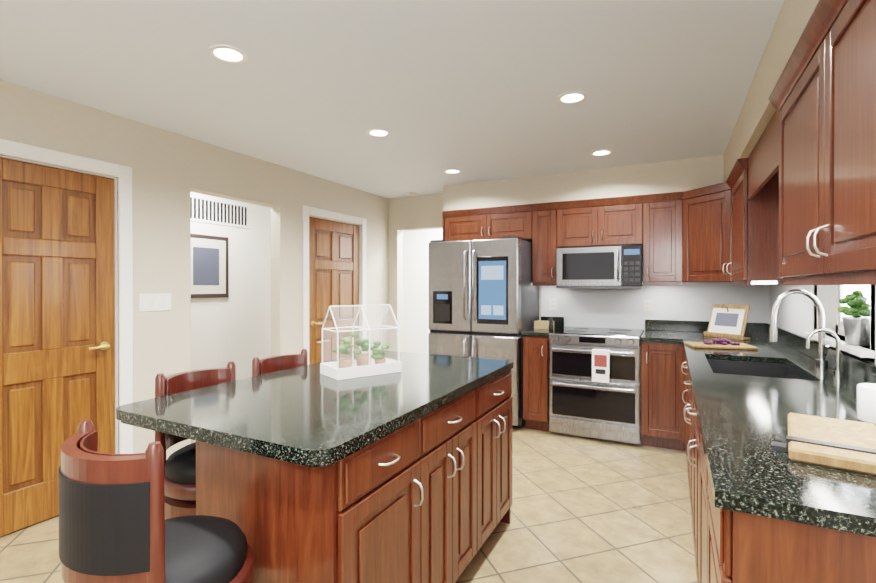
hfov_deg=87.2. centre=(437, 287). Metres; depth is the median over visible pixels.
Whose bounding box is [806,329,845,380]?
faucet
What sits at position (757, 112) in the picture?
soffit
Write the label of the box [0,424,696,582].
floor
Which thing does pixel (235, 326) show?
wall
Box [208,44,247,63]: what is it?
recessed light
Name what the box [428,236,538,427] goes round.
fridge
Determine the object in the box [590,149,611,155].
recessed light
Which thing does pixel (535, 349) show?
base cabinet
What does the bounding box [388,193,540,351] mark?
wall
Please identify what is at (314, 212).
door frame
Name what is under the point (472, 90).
ceiling
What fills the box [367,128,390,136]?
recessed light
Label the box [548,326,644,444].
range
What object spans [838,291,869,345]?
potted plant
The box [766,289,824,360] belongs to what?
faucet
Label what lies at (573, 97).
recessed light
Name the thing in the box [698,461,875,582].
base cabinet
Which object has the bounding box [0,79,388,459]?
wall
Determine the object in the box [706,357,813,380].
sink
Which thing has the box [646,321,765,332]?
backsplash
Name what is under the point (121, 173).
door frame
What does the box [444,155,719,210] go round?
soffit
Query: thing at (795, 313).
backsplash
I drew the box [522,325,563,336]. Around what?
countertop
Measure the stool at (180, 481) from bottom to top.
1.003 m
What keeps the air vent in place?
in the wall at (235, 326)
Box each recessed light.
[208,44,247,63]
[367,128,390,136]
[406,192,416,196]
[444,169,460,173]
[557,91,586,103]
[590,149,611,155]
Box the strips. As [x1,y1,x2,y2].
[751,281,776,283]
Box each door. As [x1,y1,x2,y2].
[0,157,114,536]
[309,217,359,363]
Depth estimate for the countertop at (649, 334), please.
3.91 m
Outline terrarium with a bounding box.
[320,304,400,379]
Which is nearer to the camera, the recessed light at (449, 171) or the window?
the window
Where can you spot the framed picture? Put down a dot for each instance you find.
(209, 266)
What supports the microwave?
attached to the upper cabinet at (585, 219)
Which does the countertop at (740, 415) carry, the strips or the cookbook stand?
the cookbook stand
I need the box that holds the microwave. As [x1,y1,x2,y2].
[556,245,643,287]
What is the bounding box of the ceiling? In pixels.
[0,0,783,198]
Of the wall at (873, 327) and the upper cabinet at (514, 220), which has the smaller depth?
the wall at (873, 327)
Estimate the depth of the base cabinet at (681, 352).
3.66 m
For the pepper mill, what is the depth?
4.38 m
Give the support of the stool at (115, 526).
on the floor
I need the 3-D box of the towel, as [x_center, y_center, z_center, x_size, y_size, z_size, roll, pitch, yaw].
[1.377,0.661,3.889,0.140,0.273,0.038,0,0,27]
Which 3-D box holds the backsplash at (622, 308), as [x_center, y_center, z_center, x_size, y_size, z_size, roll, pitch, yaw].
[1.975,0.175,4.424,1.980,0.500,0.004,0,0,27]
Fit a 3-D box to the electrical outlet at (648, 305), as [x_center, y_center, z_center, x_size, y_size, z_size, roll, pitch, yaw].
[2.012,0.175,4.398,0.080,0.120,0.008,0,0,27]
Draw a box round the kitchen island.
[171,366,512,582]
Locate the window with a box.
[804,285,874,362]
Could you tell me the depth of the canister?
1.41 m
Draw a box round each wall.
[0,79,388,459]
[190,192,270,379]
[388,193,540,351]
[402,229,441,353]
[814,285,874,362]
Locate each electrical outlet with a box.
[549,298,556,309]
[644,300,652,311]
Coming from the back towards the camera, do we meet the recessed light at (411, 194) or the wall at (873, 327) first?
the recessed light at (411, 194)
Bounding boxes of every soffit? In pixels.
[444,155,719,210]
[720,0,818,182]
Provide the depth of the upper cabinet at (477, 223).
4.87 m
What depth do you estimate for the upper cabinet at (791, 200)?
1.73 m
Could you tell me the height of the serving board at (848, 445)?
0.034 m
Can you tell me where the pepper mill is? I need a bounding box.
[549,317,552,329]
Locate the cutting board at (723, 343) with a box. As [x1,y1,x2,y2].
[685,338,757,349]
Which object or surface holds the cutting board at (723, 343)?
on the countertop at (740, 415)
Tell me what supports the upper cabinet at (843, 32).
attached to the wall at (873, 327)
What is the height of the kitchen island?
0.885 m
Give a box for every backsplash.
[541,282,768,329]
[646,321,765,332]
[766,323,875,383]
[769,282,875,363]
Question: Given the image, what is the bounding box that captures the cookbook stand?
[704,304,749,339]
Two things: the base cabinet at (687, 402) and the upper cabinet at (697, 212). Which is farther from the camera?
the upper cabinet at (697, 212)
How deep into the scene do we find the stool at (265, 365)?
2.39 m
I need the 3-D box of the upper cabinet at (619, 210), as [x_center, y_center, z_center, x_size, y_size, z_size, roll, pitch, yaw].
[1.711,-0.607,4.361,0.437,0.434,0.350,0,0,27]
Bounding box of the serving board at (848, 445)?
[771,413,875,475]
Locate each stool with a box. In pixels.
[59,419,254,582]
[155,361,235,518]
[252,349,307,376]
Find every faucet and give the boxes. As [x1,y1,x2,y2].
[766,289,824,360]
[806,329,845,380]
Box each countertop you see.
[116,350,512,469]
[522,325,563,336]
[642,329,681,340]
[682,333,875,540]
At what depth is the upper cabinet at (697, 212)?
3.81 m
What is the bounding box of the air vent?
[190,194,249,228]
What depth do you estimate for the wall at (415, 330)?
6.98 m
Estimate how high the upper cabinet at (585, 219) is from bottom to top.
0.434 m
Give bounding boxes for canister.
[857,383,875,424]
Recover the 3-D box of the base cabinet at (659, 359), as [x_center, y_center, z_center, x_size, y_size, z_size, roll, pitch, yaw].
[1.975,0.884,4.011,0.342,0.885,0.732,0,0,27]
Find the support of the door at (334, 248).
in the wall at (171, 171)
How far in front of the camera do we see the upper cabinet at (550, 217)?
4.50 m
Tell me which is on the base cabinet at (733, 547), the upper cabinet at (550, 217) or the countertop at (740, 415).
the countertop at (740, 415)
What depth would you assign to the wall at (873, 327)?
1.94 m
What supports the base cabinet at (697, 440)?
on the floor
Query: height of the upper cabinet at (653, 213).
0.774 m
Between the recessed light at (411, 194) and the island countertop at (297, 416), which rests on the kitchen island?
the island countertop at (297, 416)
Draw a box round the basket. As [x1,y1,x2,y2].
[534,320,553,328]
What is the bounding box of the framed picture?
[191,233,228,297]
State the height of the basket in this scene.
0.075 m
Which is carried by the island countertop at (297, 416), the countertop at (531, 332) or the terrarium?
the terrarium
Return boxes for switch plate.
[139,293,170,311]
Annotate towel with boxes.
[592,349,609,382]
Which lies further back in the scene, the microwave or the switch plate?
the microwave
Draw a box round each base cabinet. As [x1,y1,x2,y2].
[523,337,548,431]
[641,337,677,449]
[678,341,685,450]
[686,373,689,400]
[686,401,689,492]
[690,393,693,539]
[694,417,701,582]
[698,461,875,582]
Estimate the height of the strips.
0.022 m
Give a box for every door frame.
[0,139,132,453]
[302,205,366,364]
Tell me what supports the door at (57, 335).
in the wall at (171, 171)
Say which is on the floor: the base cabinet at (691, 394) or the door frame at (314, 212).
the base cabinet at (691, 394)
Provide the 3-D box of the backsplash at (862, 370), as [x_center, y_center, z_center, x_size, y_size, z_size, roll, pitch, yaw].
[2.005,0.364,2.313,0.020,0.100,3.728,0,0,27]
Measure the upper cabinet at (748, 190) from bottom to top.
0.774 m
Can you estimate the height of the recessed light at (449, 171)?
0.006 m
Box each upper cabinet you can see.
[442,207,493,240]
[494,204,533,241]
[530,201,565,283]
[566,198,605,247]
[606,196,633,245]
[634,192,673,283]
[674,183,721,283]
[722,152,817,283]
[774,32,809,279]
[810,0,875,279]
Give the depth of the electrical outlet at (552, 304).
4.81 m
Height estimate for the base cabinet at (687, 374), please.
0.885 m

